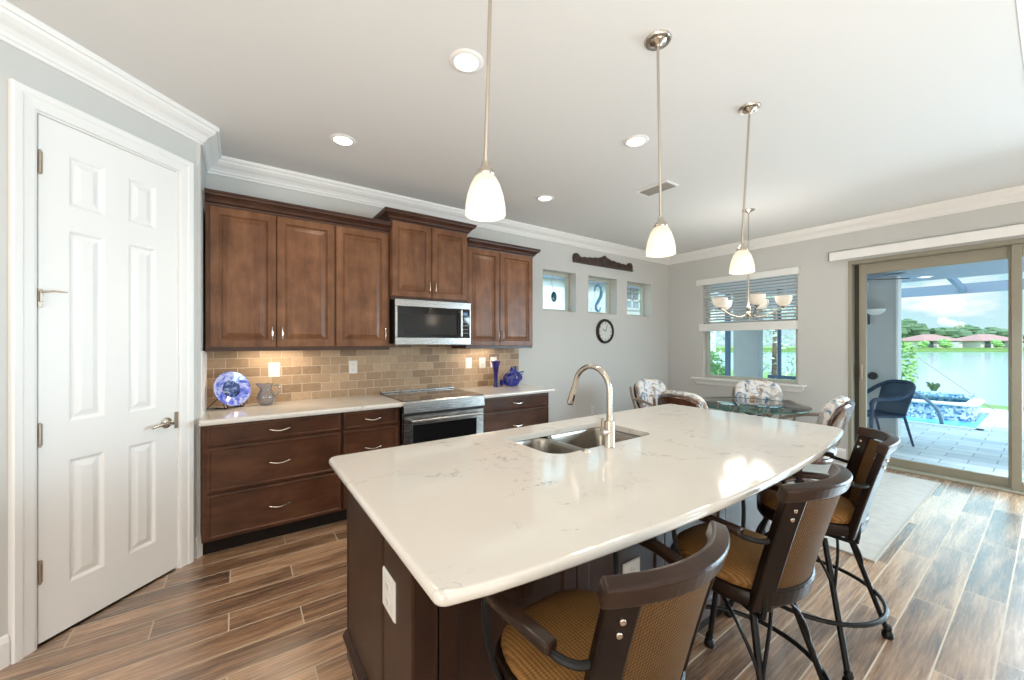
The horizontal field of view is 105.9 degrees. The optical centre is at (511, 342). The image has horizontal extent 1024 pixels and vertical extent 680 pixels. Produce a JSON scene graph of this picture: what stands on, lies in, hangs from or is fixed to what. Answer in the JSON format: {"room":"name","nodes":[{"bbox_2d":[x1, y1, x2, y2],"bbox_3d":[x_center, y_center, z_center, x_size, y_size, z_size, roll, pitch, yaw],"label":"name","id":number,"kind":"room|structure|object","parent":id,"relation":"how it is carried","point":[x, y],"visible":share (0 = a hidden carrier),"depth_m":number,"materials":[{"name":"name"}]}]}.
{"room":"kitchen","nodes":[
{"label":"kitchen","id":0,"kind":"room"},
{"bbox_2d":[0,40,196,646],"bbox_3d":[-2.624,0.013,-0.375,0.120,2.995,5.982,0,0,10],"label":"wall","id":1,"kind":"structure","parent":0,"point":[16,64],"depth_m":1.79,"materials":[{"name":"grey paint"}]},
{"bbox_2d":[0,634,9,669],"bbox_3d":[-2.463,1.343,0.165,0.016,0.135,3.100,0,0,10],"label":"baseboard","id":2,"kind":"structure","parent":1,"relation":"attached to","point":[4,640],"depth_m":1.68,"materials":[{"name":"white paint"}]},
{"bbox_2d":[8,78,193,664],"bbox_3d":[-2.129,0.126,2.097,0.127,2.569,0.816,0,0,10],"label":"door","id":3,"kind":"structure","parent":1,"relation":"in","point":[101,215],"depth_m":2.00,"materials":[{"name":"white paint"}]},
{"bbox_2d":[0,0,1023,264],"bbox_3d":[0.060,-1.373,2.433,8.946,0.125,3.700,0,0,-35],"label":"crown molding","id":4,"kind":"structure","parent":1,"relation":"attached to","point":[19,29],"depth_m":3.25,"materials":[{"name":"white paint"}]},
{"bbox_2d":[197,143,205,538],"bbox_3d":[-2.270,0.013,2.751,0.120,2.995,0.585,0,0,-35],"label":"wall","id":5,"kind":"structure","parent":0,"point":[201,173],"depth_m":2.54,"materials":[{"name":"grey paint"}]},
{"bbox_2d":[195,537,202,558],"bbox_3d":[-2.066,1.343,2.570,0.031,0.135,0.091,0,0,-17],"label":"baseboard","id":6,"kind":"structure","parent":5,"relation":"attached to","point":[198,546],"depth_m":2.53,"materials":[{"name":"white paint"}]},
{"bbox_2d":[201,351,206,416],"bbox_3d":[-2.214,0.277,2.782,0.008,0.438,0.500,0,0,-35],"label":"trim","id":7,"kind":"structure","parent":5,"relation":"attached to","point":[203,353],"depth_m":2.67,"materials":[{"name":"white paint"}]},
{"bbox_2d":[206,173,667,421],"bbox_3d":[0.080,0.013,4.839,6.530,2.995,0.200,0,0,-35],"label":"wall","id":8,"kind":"structure","parent":0,"point":[563,342],"depth_m":5.34,"materials":[{"name":"grey paint"}]},
{"bbox_2d":[204,188,391,351],"bbox_3d":[-1.705,-0.503,3.204,1.302,1.130,0.396,0,0,-35],"label":"upper cabinet","id":9,"kind":"object","parent":8,"relation":"attached to","point":[270,264],"visible":1,"depth_m":2.93,"materials":[{"name":"brown wood"}]},
{"bbox_2d":[335,225,388,349],"bbox_3d":[-1.364,-0.460,3.454,0.453,1.044,0.384,0,0,-35],"label":"upper cabinet","id":10,"kind":"object","parent":8,"relation":"attached to","point":[361,256],"visible":0.94,"depth_m":3.32,"materials":[{"name":"brown wood"}]},
{"bbox_2d":[207,344,518,406],"bbox_3d":[-1.140,0.253,3.845,2.990,0.486,0.010,0,0,-35],"label":"tile backsplash","id":11,"kind":"structure","parent":8,"relation":"attached to","point":[305,374],"depth_m":3.62,"materials":[{"name":"tile"}]},
{"bbox_2d":[268,363,279,376],"bbox_3d":[-1.987,0.227,3.232,0.085,0.120,0.010,0,0,-35],"label":"light switch","id":12,"kind":"object","parent":11,"relation":"attached to","point":[273,368],"visible":1,"depth_m":3.23,"materials":[{"name":"white plastic"}]},
{"bbox_2d":[349,361,356,373],"bbox_3d":[-1.476,0.227,3.595,0.075,0.120,0.010,0,0,-35],"label":"electrical outlet","id":13,"kind":"object","parent":11,"relation":"attached to","point":[352,364],"visible":1,"depth_m":3.59,"materials":[{"name":"white plastic"}]},
{"bbox_2d":[465,358,471,368],"bbox_3d":[-0.482,0.227,4.300,0.078,0.120,0.010,0,0,-35],"label":"light switch","id":14,"kind":"object","parent":11,"relation":"attached to","point":[468,361],"visible":1,"depth_m":4.29,"materials":[{"name":"white plastic"}]},
{"bbox_2d":[373,207,476,302],"bbox_3d":[-0.850,-0.784,3.791,0.916,0.791,0.428,0,0,-35],"label":"upper cabinet","id":15,"kind":"object","parent":8,"relation":"attached to","point":[428,254],"visible":0.92,"depth_m":3.63,"materials":[{"name":"brown wood"}]},
{"bbox_2d":[389,298,470,344],"bbox_3d":[-0.827,-0.181,3.779,0.760,0.417,0.473,0,0,-35],"label":"microwave","id":16,"kind":"object","parent":15,"relation":"attached to","point":[411,322],"visible":0.98,"depth_m":3.59,"materials":[{"name":"silver metal"}]},
{"bbox_2d":[452,237,540,348],"bbox_3d":[-0.164,-0.499,4.297,0.929,1.122,0.396,0,0,-35],"label":"upper cabinet","id":17,"kind":"object","parent":8,"relation":"attached to","point":[499,275],"visible":0.95,"depth_m":4.14,"materials":[{"name":"brown wood"}]},
{"bbox_2d":[543,271,568,311],"bbox_3d":[0.544,-0.680,5.235,0.586,0.530,0.060,0,0,-35],"label":"window","id":18,"kind":"structure","parent":8,"relation":"in","point":[565,276],"depth_m":5.36,"materials":[{"name":"grey"}]},
{"bbox_2d":[588,277,609,313],"bbox_3d":[1.225,-0.680,5.718,0.605,0.530,0.060,0,0,-35],"label":"window","id":19,"kind":"structure","parent":8,"relation":"in","point":[607,282],"depth_m":5.85,"materials":[{"name":"grey"}]},
{"bbox_2d":[594,284,602,311],"bbox_3d":[1.265,-0.679,5.679,0.188,0.463,0.046,0,0,-35],"label":"suncatcher","id":20,"kind":"object","parent":19,"relation":"hanging from","point":[597,285],"visible":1,"depth_m":5.67,"materials":[{"name":"teal glass"}]},
{"bbox_2d":[572,253,632,271],"bbox_3d":[1.343,-1.175,5.582,1.264,0.171,0.044,0,0,-35],"label":"carved plaque","id":21,"kind":"object","parent":8,"relation":"attached to","point":[603,261],"visible":1,"depth_m":5.54,"materials":[{"name":"brown wood"}]},
{"bbox_2d":[596,319,613,343],"bbox_3d":[1.353,-0.165,5.590,0.360,0.360,0.044,0,0,-35],"label":"wall clock","id":22,"kind":"object","parent":8,"relation":"attached to","point":[604,329],"visible":1,"depth_m":5.58,"materials":[{"name":"grey"}]},
{"bbox_2d":[627,283,643,316],"bbox_3d":[1.913,-0.680,6.206,0.601,0.530,0.060,0,0,-35],"label":"window","id":23,"kind":"structure","parent":8,"relation":"in","point":[628,284],"depth_m":6.34,"materials":[{"name":"grey"}]},
{"bbox_2d":[0,460,1023,679],"bbox_3d":[1.116,1.470,0.025,10.250,0.120,9.150,0,0,-35],"label":"floor","id":24,"kind":"structure","parent":0,"point":[951,582],"depth_m":2.00,"materials":[{"name":"brown wood"}]},
{"bbox_2d":[201,413,341,554],"bbox_3d":[-1.820,0.974,2.970,0.852,0.872,0.646,0,0,-35],"label":"base cabinet","id":25,"kind":"object","parent":24,"relation":"on","point":[265,479],"visible":0.97,"depth_m":2.71,"materials":[{"name":"brown wood"}]},
{"bbox_2d":[199,394,402,426],"bbox_3d":[-1.633,0.515,3.098,1.319,0.038,0.656,0,0,-35],"label":"countertop","id":26,"kind":"structure","parent":25,"relation":"on","point":[309,407],"depth_m":2.92,"materials":[{"name":"white stone"}]},
{"bbox_2d":[207,399,244,408],"bbox_3d":[-2.163,0.424,2.925,0.162,0.143,0.175,0,0,23],"label":"easel","id":27,"kind":"object","parent":26,"relation":"on","point":[216,399],"visible":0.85,"depth_m":2.88,"materials":[{"name":"black metal"}]},
{"bbox_2d":[213,371,250,405],"bbox_3d":[-2.112,0.346,2.926,0.081,0.256,0.266,0,0,23],"label":"plate","id":28,"kind":"object","parent":27,"relation":"on","point":[231,388],"visible":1,"depth_m":2.93,"materials":[{"name":"blue ceramic"}]},
{"bbox_2d":[255,383,280,405],"bbox_3d":[-1.957,0.409,3.088,0.144,0.174,0.128,0,0,3],"label":"glass pitcher","id":29,"kind":"object","parent":26,"relation":"on","point":[265,396],"visible":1,"depth_m":3.05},
{"bbox_2d":[340,407,399,520],"bbox_3d":[-1.285,0.974,3.349,0.456,0.872,0.646,0,0,-35],"label":"base cabinet","id":30,"kind":"object","parent":24,"relation":"on","point":[367,430],"visible":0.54,"depth_m":3.10,"materials":[{"name":"brown wood"}]},
{"bbox_2d":[380,386,484,445],"bbox_3d":[-0.752,0.920,3.666,0.776,0.900,0.726,0,0,-35],"label":"range","id":31,"kind":"object","parent":24,"relation":"on","point":[436,413],"visible":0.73,"depth_m":3.43,"materials":[{"name":"silver metal"}]},
{"bbox_2d":[380,388,482,401],"bbox_3d":[-0.773,0.492,3.696,0.772,0.012,0.653,0,0,-35],"label":"cooktop","id":32,"kind":"object","parent":31,"relation":"in","point":[422,394],"depth_m":3.62,"materials":[{"name":"grey glass"}]},
{"bbox_2d":[483,393,548,432],"bbox_3d":[-0.109,0.974,4.184,0.867,0.872,0.646,0,0,-35],"label":"base cabinet","id":33,"kind":"object","parent":24,"relation":"on","point":[500,413],"visible":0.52,"depth_m":3.94,"materials":[{"name":"brown wood"}]},
{"bbox_2d":[456,384,554,398],"bbox_3d":[-0.092,0.515,4.190,0.906,0.038,0.656,0,0,-35],"label":"countertop","id":34,"kind":"structure","parent":33,"relation":"on","point":[520,389],"depth_m":4.07,"materials":[{"name":"white stone"}]},
{"bbox_2d":[491,360,499,386],"bbox_3d":[-0.182,0.348,4.322,0.095,0.296,0.095,0,0,-35],"label":"bud vase","id":35,"kind":"object","parent":34,"relation":"on","point":[495,364],"visible":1,"depth_m":4.30,"materials":[{"name":"blue glass"}]},
{"bbox_2d":[500,366,523,385],"bbox_3d":[0.006,0.378,4.416,0.310,0.225,0.135,0,0,-35],"label":"vase","id":36,"kind":"object","parent":34,"relation":"on","point":[512,377],"visible":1,"depth_m":4.37,"materials":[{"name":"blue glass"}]},
{"bbox_2d":[343,436,769,679],"bbox_3d":[0.491,0.969,1.890,2.253,0.883,1.035,0,0,-35],"label":"kitchen island","id":37,"kind":"object","parent":24,"relation":"on","point":[427,640],"visible":0.17,"depth_m":1.26,"materials":[{"name":"black wood"}]},
{"bbox_2d":[383,566,395,623],"bbox_3d":[-0.385,0.782,1.204,0.010,0.120,0.115,0,0,-35],"label":"electrical outlet","id":38,"kind":"object","parent":37,"relation":"attached to","point":[389,585],"visible":1,"depth_m":1.19,"materials":[{"name":"white plastic"}]},
{"bbox_2d":[329,404,843,606],"bbox_3d":[0.601,0.511,1.920,2.567,0.030,1.239,0,0,-35],"label":"island countertop","id":39,"kind":"structure","parent":37,"relation":"on","point":[475,516],"depth_m":1.32,"materials":[{"name":"white stone"}]},
{"bbox_2d":[516,427,641,453],"bbox_3d":[0.366,0.640,2.059,0.736,0.224,0.411,0,0,-35],"label":"sink","id":40,"kind":"object","parent":39,"relation":"in","point":[573,441],"visible":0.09,"depth_m":2.24,"materials":[{"name":"silver metal"}]},
{"bbox_2d":[567,364,614,447],"bbox_3d":[0.371,0.301,1.935,0.102,0.390,0.311,0,0,-35],"label":"faucet","id":41,"kind":"object","parent":39,"relation":"on","point":[608,432],"visible":1,"depth_m":1.84,"materials":[{"name":"silver metal"}]},
{"bbox_2d":[623,556,639,573],"bbox_3d":[0.489,0.948,1.575,0.105,0.120,0.010,0,0,-35],"label":"electrical outlet","id":42,"kind":"object","parent":37,"relation":"attached to","point":[633,565],"visible":0.34,"depth_m":1.57,"materials":[{"name":"white plastic"}]},
{"bbox_2d":[481,521,729,679],"bbox_3d":[0.197,0.912,0.995,0.601,0.995,0.636,0,0,-40],"label":"bar stool","id":43,"kind":"object","parent":24,"relation":"on","point":[641,625],"visible":0.89,"depth_m":0.77,"materials":[{"name":"black metal"}]},
{"bbox_2d":[501,589,599,679],"bbox_3d":[0.186,0.779,1.008,0.386,0.061,0.386,0,0,-35],"label":"seat cushion","id":44,"kind":"object","parent":43,"relation":"on","point":[571,615],"depth_m":0.99,"materials":[{"name":"brown fabric"}]},
{"bbox_2d":[670,463,852,679],"bbox_3d":[0.855,0.912,1.449,0.601,0.995,0.636,0,0,-37],"label":"bar stool","id":45,"kind":"object","parent":24,"relation":"on","point":[761,573],"visible":0.74,"depth_m":1.23,"materials":[{"name":"black metal"}]},
{"bbox_2d":[677,523,766,588],"bbox_3d":[0.844,0.779,1.463,0.386,0.061,0.386,0,0,-32],"label":"seat cushion","id":46,"kind":"object","parent":45,"relation":"on","point":[738,571],"depth_m":1.37,"materials":[{"name":"brown fabric"}]},
{"bbox_2d":[723,427,899,679],"bbox_3d":[1.469,0.912,1.913,0.601,0.995,0.635,0,0,-37],"label":"bar stool","id":47,"kind":"object","parent":24,"relation":"on","point":[868,460],"visible":0.53,"depth_m":1.73,"materials":[{"name":"brown wood"}]},
{"bbox_2d":[759,483,854,523],"bbox_3d":[1.459,0.779,1.927,0.386,0.061,0.386,0,0,33],"label":"seat cushion","id":48,"kind":"object","parent":47,"relation":"on","point":[844,512],"depth_m":1.86,"materials":[{"name":"brown fabric"}]},
{"bbox_2d":[770,461,940,562],"bbox_3d":[2.555,1.404,4.228,2.410,0.012,2.590,0,0,-35],"label":"area rug","id":49,"kind":"object","parent":24,"relation":"on","point":[898,497],"visible":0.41,"depth_m":3.29,"materials":[{"name":"beige carpet"}]},
{"bbox_2d":[629,379,666,408],"bbox_3d":[1.832,0.928,4.723,0.710,0.938,0.661,0,0,-28],"label":"dining chair","id":50,"kind":"object","parent":49,"relation":"on","point":[644,390],"visible":0.35,"depth_m":4.80,"materials":[{"name":"white fabric"}]},
{"bbox_2d":[652,390,707,408],"bbox_3d":[1.788,0.928,3.820,0.661,0.938,0.710,0,0,-31],"label":"dining chair","id":51,"kind":"object","parent":49,"relation":"on","point":[667,396],"visible":0.14,"depth_m":3.60,"materials":[{"name":"fabric"}]},
{"bbox_2d":[703,397,811,417],"bbox_3d":[2.554,1.030,4.178,1.094,0.741,1.094,0,0,-35],"label":"dining table","id":52,"kind":"object","parent":49,"relation":"on","point":[756,406],"visible":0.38,"depth_m":4.07,"materials":[{"name":"clear glass"}]},
{"bbox_2d":[727,380,797,420],"bbox_3d":[2.920,0.928,4.564,0.710,0.938,0.661,0,0,27],"label":"dining chair","id":53,"kind":"object","parent":49,"relation":"on","point":[762,389],"visible":0.23,"depth_m":4.70,"materials":[{"name":"fabric"}]},
{"bbox_2d":[734,380,782,414],"bbox_3d":[3.005,0.669,4.735,0.494,0.418,0.209,0,0,27],"label":"cushion","id":54,"kind":"object","parent":53,"relation":"on","point":[762,389],"depth_m":4.70,"materials":[{"name":"fabric"}]},
{"bbox_2d":[778,396,854,482],"bbox_3d":[2.655,0.928,3.486,0.710,0.938,0.661,0,0,-43],"label":"dining chair","id":55,"kind":"object","parent":49,"relation":"on","point":[837,412],"visible":0.44,"depth_m":3.22,"materials":[{"name":"fabric"}]},
{"bbox_2d":[818,447,836,458],"bbox_3d":[2.614,0.939,3.530,0.536,0.097,0.536,0,0,-43],"label":"seat cushion","id":56,"kind":"object","parent":55,"relation":"on","point":[833,449],"depth_m":3.29,"materials":[{"name":"fabric"}]},
{"bbox_2d":[816,396,849,424],"bbox_3d":[2.786,0.669,3.347,0.494,0.418,0.209,0,0,-43],"label":"cushion","id":57,"kind":"object","parent":55,"relation":"on","point":[837,409],"depth_m":3.19,"materials":[{"name":"fabric"}]},
{"bbox_2d":[6,0,1023,254],"bbox_3d":[-0.401,-1.485,2.216,10.310,0.100,3.880,0,0,-35],"label":"ceiling","id":58,"kind":"structure","parent":0,"point":[868,107],"depth_m":2.27,"materials":[{"name":"white paint"}]},
{"bbox_2d":[329,133,355,146],"bbox_3d":[-1.197,-1.432,2.738,0.176,0.010,0.176,0,0,-35],"label":"recessed light","id":59,"kind":"object","parent":58,"relation":"in","point":[340,139],"visible":1,"depth_m":2.72,"materials":[{"name":"white paint"}]},
{"bbox_2d":[449,48,483,73],"bbox_3d":[-0.233,-1.432,1.974,0.176,0.010,0.176,0,0,-35],"label":"recessed light","id":60,"kind":"object","parent":58,"relation":"in","point":[466,61],"visible":1,"depth_m":1.96,"materials":[{"name":"white paint"}]},
{"bbox_2d":[465,0,505,221],"bbox_3d":[-0.081,-0.929,1.289,0.150,1.012,0.139,0,0,-35],"label":"pendant light","id":61,"kind":"object","parent":58,"relation":"hanging from","point":[485,202],"visible":1,"depth_m":1.26,"materials":[{"name":"white glass"}]},
{"bbox_2d":[536,195,553,201],"bbox_3d":[0.327,-1.432,3.836,0.176,0.010,0.176,0,0,-35],"label":"recessed light","id":62,"kind":"object","parent":58,"relation":"in","point":[544,198],"visible":1,"depth_m":3.83,"materials":[{"name":"white paint"}]},
{"bbox_2d":[623,134,648,147],"bbox_3d":[0.882,-1.432,2.752,0.176,0.010,0.176,0,0,-35],"label":"recessed light","id":63,"kind":"object","parent":58,"relation":"in","point":[633,141],"visible":1,"depth_m":2.74,"materials":[{"name":"white paint"}]},
{"bbox_2d":[636,180,678,196],"bbox_3d":[1.347,-1.430,3.598,0.190,0.014,0.330,0,0,-35],"label":"ceiling vent","id":64,"kind":"object","parent":58,"relation":"in","point":[666,185],"visible":0.97,"depth_m":3.58,"materials":[{"name":"white metal"}]},
{"bbox_2d":[644,30,675,257],"bbox_3d":[0.703,-0.929,1.848,0.159,1.012,0.134,0,0,-35],"label":"pendant light","id":65,"kind":"object","parent":58,"relation":"hanging from","point":[661,243],"visible":1,"depth_m":1.83,"materials":[{"name":"white glass"}]},
{"bbox_2d":[729,102,760,273],"bbox_3d":[1.415,-0.929,2.350,0.202,1.012,0.139,0,0,-35],"label":"pendant light","id":66,"kind":"object","parent":58,"relation":"hanging from","point":[742,262],"visible":1,"depth_m":2.33,"materials":[{"name":"white glass"}]},
{"bbox_2d":[742,208,754,250],"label":"chandelier","id":67,"kind":"object","parent":58,"relation":"hanging from","point":[748,210],"depth_m":4.18,"materials":[{"name":"silver metal"}]},
{"bbox_2d":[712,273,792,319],"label":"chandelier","id":68,"kind":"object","parent":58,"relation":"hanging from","point":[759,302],"depth_m":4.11,"materials":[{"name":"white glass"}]},
{"bbox_2d":[1016,0,1023,62],"bbox_3d":[0.652,-1.458,0.576,10.130,0.054,0.015,0,0,-35],"label":"step","id":69,"kind":"structure","parent":58,"relation":"attached to","point":[1020,4],"depth_m":1.71,"materials":[{"name":"white paint"}]},
{"bbox_2d":[733,277,895,434],"bbox_3d":[5.258,0.225,6.933,0.200,2.470,2.375,0,0,-35],"label":"wall","id":70,"kind":"structure","parent":0,"point":[881,294],"depth_m":6.11,"materials":[{"name":"grey paint"}]},
{"bbox_2d":[867,372,877,379],"bbox_3d":[5.697,0.525,6.113,0.034,0.124,0.124,0,0,-35],"label":"outlet cover","id":71,"kind":"object","parent":70,"relation":"attached to","point":[872,375],"visible":1,"depth_m":6.10,"materials":[{"name":"black plastic"}]},
{"bbox_2d":[867,309,885,314],"bbox_3d":[5.671,-0.475,6.040,0.250,0.090,0.250,0,0,-35],"label":"wall sconce","id":72,"kind":"object","parent":70,"relation":"attached to","point":[869,311],"visible":0.9,"depth_m":5.97,"materials":[{"name":"white glass"}]},
{"bbox_2d":[896,276,900,437],"bbox_3d":[5.952,0.225,5.954,0.220,2.470,0.025,0,0,-35],"label":"column","id":73,"kind":"structure","parent":70,"relation":"attached to","point":[898,281],"depth_m":5.89,"materials":[{"name":"paint"}]},
{"bbox_2d":[668,201,1023,459],"bbox_3d":[5.278,-0.190,2.947,0.160,3.400,9.100,0,0,-35],"label":"wall","id":74,"kind":"structure","parent":0,"point":[822,283],"depth_m":4.89,"materials":[{"name":"grey paint"}]},
{"bbox_2d":[691,274,806,392],"bbox_3d":[3.356,-0.165,5.574,0.215,1.620,1.510,0,0,-35],"label":"window","id":75,"kind":"structure","parent":74,"relation":"in","point":[721,380],"depth_m":5.72,"materials":[{"name":"grey wood"}]},
{"bbox_2d":[696,267,800,331],"bbox_3d":[3.328,-0.575,5.543,0.133,0.800,1.360,0,0,-35],"label":"window blind","id":76,"kind":"object","parent":75,"relation":"attached to","point":[773,324],"visible":0.94,"depth_m":5.45,"materials":[{"name":"white"}]},
{"bbox_2d":[836,448,845,459],"bbox_3d":[3.308,1.343,5.571,0.016,0.135,2.340,0,0,-35],"label":"baseboard","id":77,"kind":"structure","parent":74,"relation":"attached to","point":[841,453],"depth_m":4.64,"materials":[{"name":"white paint"}]},
{"bbox_2d":[828,223,1023,261],"bbox_3d":[5.475,-1.038,2.445,0.100,0.105,5.554,0,0,-35],"label":"valance","id":78,"kind":"object","parent":74,"relation":"attached to","point":[1015,229],"visible":1,"depth_m":3.98,"materials":[{"name":"white paint"}]},
{"bbox_2d":[848,238,1023,495],"bbox_3d":[5.583,0.220,2.483,0.180,2.380,5.290,0,0,-35],"label":"door","id":79,"kind":"structure","parent":74,"relation":"in","point":[1012,250],"depth_m":3.96,"materials":[{"name":"brown metal"}]},
{"bbox_2d":[711,257,1023,294],"bbox_3d":[6.804,-1.110,3.570,3.050,0.200,9.950,0,0,-35],"label":"ceiling","id":80,"kind":"structure","parent":0,"point":[999,266],"depth_m":5.64,"materials":[{"name":"grey paint"}]},
{"bbox_2d":[867,272,909,284],"bbox_3d":[5.129,-0.915,5.808,1.179,0.190,1.139,0,0,-35],"label":"ceiling fan","id":81,"kind":"object","parent":80,"relation":"attached to","point":[900,272],"visible":0.06,"depth_m":5.60,"materials":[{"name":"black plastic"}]},
{"label":"outside","id":82,"kind":"structure","parent":0,"visible":0},
{"bbox_2d":[716,346,1023,351],"bbox_3d":[130.000,2.210,130.000,312.029,1.600,245.652,0,0,-35],"label":"shore","id":83,"kind":"structure","parent":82,"point":[765,348],"depth_m":105.00,"materials":[{"name":"green plant"}]},
{"bbox_2d":[901,322,911,338],"bbox_3d":[125.753,-3.038,126.190,6.391,8.995,6.190,0,0,-35],"label":"tree","id":84,"kind":"object","parent":83,"relation":"on","point":[905,327],"visible":0.13,"depth_m":124.27,"materials":[{"name":"green plant"}]},
{"bbox_2d":[901,318,916,337],"bbox_3d":[150.246,-3.877,147.473,8.075,10.675,8.304,0,0,-35],"label":"tree","id":85,"kind":"object","parent":83,"relation":"on","point":[907,320],"visible":0.1,"depth_m":145.29,"materials":[{"name":"green plant"}]},
{"bbox_2d":[908,323,929,336],"bbox_3d":[133.894,-2.636,127.908,6.590,8.192,6.344,0,0,-35],"label":"tree","id":86,"kind":"object","parent":83,"relation":"on","point":[917,329],"visible":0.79,"depth_m":126.11,"materials":[{"name":"green plant"}]},
{"bbox_2d":[917,341,929,347],"bbox_3d":[114.051,0.435,107.298,2.104,2.098,2.643,0,0,-35],"label":"bush","id":87,"kind":"object","parent":83,"relation":"on","point":[924,344],"visible":1,"depth_m":106.71,"materials":[{"name":"green plant"}]},
{"bbox_2d":[901,334,967,347],"bbox_3d":[122.615,-0.515,113.850,12.800,3.950,10.100,0,0,0],"label":"house","id":88,"kind":"structure","parent":83,"relation":"on","point":[932,338],"depth_m":110.77,"materials":[{"name":"beige"}]},
{"bbox_2d":[929,327,959,337],"bbox_3d":[140.358,-1.829,126.945,7.293,6.577,8.848,0,0,-35],"label":"tree","id":89,"kind":"object","parent":83,"relation":"on","point":[942,331],"visible":0.44,"depth_m":124.06,"materials":[{"name":"green plant"}]},
{"bbox_2d":[937,339,953,347],"bbox_3d":[119.910,0.149,107.076,3.657,2.510,3.236,0,0,-35],"label":"bush","id":90,"kind":"object","parent":83,"relation":"on","point":[945,343],"visible":1,"depth_m":106.45,"materials":[{"name":"green plant"}]},
{"bbox_2d":[954,328,973,337],"bbox_3d":[146.982,-1.675,127.139,6.418,6.270,6.642,0,0,-35],"label":"tree","id":91,"kind":"object","parent":83,"relation":"on","point":[961,332],"visible":0.4,"depth_m":125.28,"materials":[{"name":"green plant"}]},
{"bbox_2d":[954,325,981,333],"bbox_3d":[173.409,-2.685,147.420,7.319,8.290,8.927,0,0,-35],"label":"tree","id":92,"kind":"object","parent":83,"relation":"on","point":[973,329],"visible":0.31,"depth_m":145.80,"materials":[{"name":"green plant"}]},
{"bbox_2d":[957,334,1023,347],"bbox_3d":[136.681,-0.515,111.850,13.300,3.950,10.100,0,0,0],"label":"house","id":93,"kind":"structure","parent":83,"relation":"on","point":[978,340],"depth_m":109.43,"materials":[{"name":"beige"}]},
{"bbox_2d":[985,329,1007,336],"bbox_3d":[160.697,-1.596,127.099,7.726,6.113,7.705,0,0,-35],"label":"tree","id":94,"kind":"object","parent":83,"relation":"on","point":[1000,332],"visible":0.28,"depth_m":125.92,"materials":[{"name":"green plant"}]},
{"bbox_2d":[990,339,1004,347],"bbox_3d":[132.574,0.198,105.625,2.390,2.391,2.618,0,0,-35],"label":"bush","id":95,"kind":"object","parent":83,"relation":"on","point":[996,343],"visible":1,"depth_m":105.22,"materials":[{"name":"green plant"}]},
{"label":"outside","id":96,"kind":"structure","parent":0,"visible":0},
{"bbox_2d":[716,352,1023,406],"bbox_3d":[99.997,2.710,70.933,214.800,0.600,320.000,0,0,-35],"label":"lake","id":97,"kind":"structure","parent":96,"point":[984,375],"depth_m":33.53,"materials":[{"name":"teal liquid"}]},
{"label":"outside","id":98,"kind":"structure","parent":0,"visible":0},
{"bbox_2d":[875,408,1023,480],"bbox_3d":[7.724,1.535,6.092,7.550,0.150,13.000,0,0,-35],"label":"patio","id":99,"kind":"structure","parent":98,"point":[966,449],"depth_m":5.44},
{"bbox_2d":[711,351,724,374],"bbox_3d":[4.708,0.796,9.418,1.112,1.335,0.932,0,0,-35],"label":"shrub","id":100,"kind":"object","parent":99,"relation":"on","point":[714,371],"visible":0.14,"depth_m":9.23,"materials":[{"name":"green plant"}]},
{"bbox_2d":[711,292,724,361],"bbox_3d":[5.186,-0.302,11.008,1.506,4.030,1.610,0,0,-17],"label":"tree","id":101,"kind":"object","parent":99,"relation":"on","point":[722,332],"visible":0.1,"depth_m":10.74,"materials":[{"name":"green plant"}]},
{"bbox_2d":[763,296,795,379],"bbox_3d":[7.910,-0.076,11.692,1.574,3.580,1.560,0,0,5],"label":"tree","id":102,"kind":"object","parent":99,"relation":"on","point":[773,358],"visible":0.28,"depth_m":11.63,"materials":[{"name":"green plant"}]},
{"bbox_2d":[711,278,1023,410],"bbox_3d":[8.079,0.065,6.344,4.080,2.790,13.000,0,0,-35],"label":"screen enclosure","id":103,"kind":"object","parent":99,"relation":"on","point":[956,287],"visible":0.37,"depth_m":7.92,"materials":[{"name":"blue"}]},
{"bbox_2d":[867,379,915,446],"bbox_3d":[5.399,1.003,5.694,0.709,0.921,0.637,0,0,3],"label":"patio chair","id":104,"kind":"object","parent":99,"relation":"on","point":[895,397],"visible":0.67,"depth_m":5.61,"materials":[{"name":"blue wicker"}]},
{"bbox_2d":[914,391,943,423],"bbox_3d":[7.553,1.168,7.195,0.905,0.693,0.071,0,0,1],"label":"pool handrail","id":105,"kind":"object","parent":99,"relation":"on","point":[932,404],"visible":0.4,"depth_m":7.17,"materials":[{"name":"silver metal"}]},
{"bbox_2d":[906,390,984,421],"bbox_3d":[8.792,1.490,8.260,1.526,0.840,1.611,0,0,-35],"label":"spa","id":106,"kind":"object","parent":99,"relation":"on","point":[953,406],"visible":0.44,"depth_m":7.70,"materials":[{"name":"blue tile"}]},
{"bbox_2d":[901,413,1000,431],"bbox_3d":[7.814,1.879,8.645,2.650,0.862,3.740,0,0,-35],"label":"pool","id":107,"kind":"object","parent":99,"relation":"in","point":[985,422],"visible":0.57,"depth_m":7.20,"materials":[{"name":"teal liquid"}]},
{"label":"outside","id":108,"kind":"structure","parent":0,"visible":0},
{"bbox_2d":[717,370,1023,411],"bbox_3d":[3.632,1.920,8.707,32.000,0.780,70.000,0,0,-35],"label":"yard","id":109,"kind":"structure","parent":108,"point":[1001,407],"depth_m":9.42,"materials":[{"name":"green plant"}]},
{"bbox_2d":[543,275,720,367],"bbox_3d":[2.142,-0.890,12.536,12.800,5.000,3.030,0,0,-35],"label":"house","id":110,"kind":"structure","parent":109,"relation":"on","point":[558,283],"depth_m":10.88,"materials":[{"name":"white"}]},
{"bbox_2d":[901,341,918,386],"bbox_3d":[9.968,0.765,9.934,0.812,1.691,0.706,0,0,-35],"label":"shrub","id":111,"kind":"object","parent":109,"relation":"on","point":[907,374],"visible":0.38,"depth_m":9.79,"materials":[{"name":"green plant"}]},
{"bbox_2d":[925,382,939,390],"bbox_3d":[10.393,1.255,9.545,0.254,0.561,0.277,0,0,-35],"label":"leafy plant","id":112,"kind":"object","parent":109,"relation":"on","point":[933,387],"visible":0.75,"depth_m":9.51,"materials":[{"name":"green plant"}]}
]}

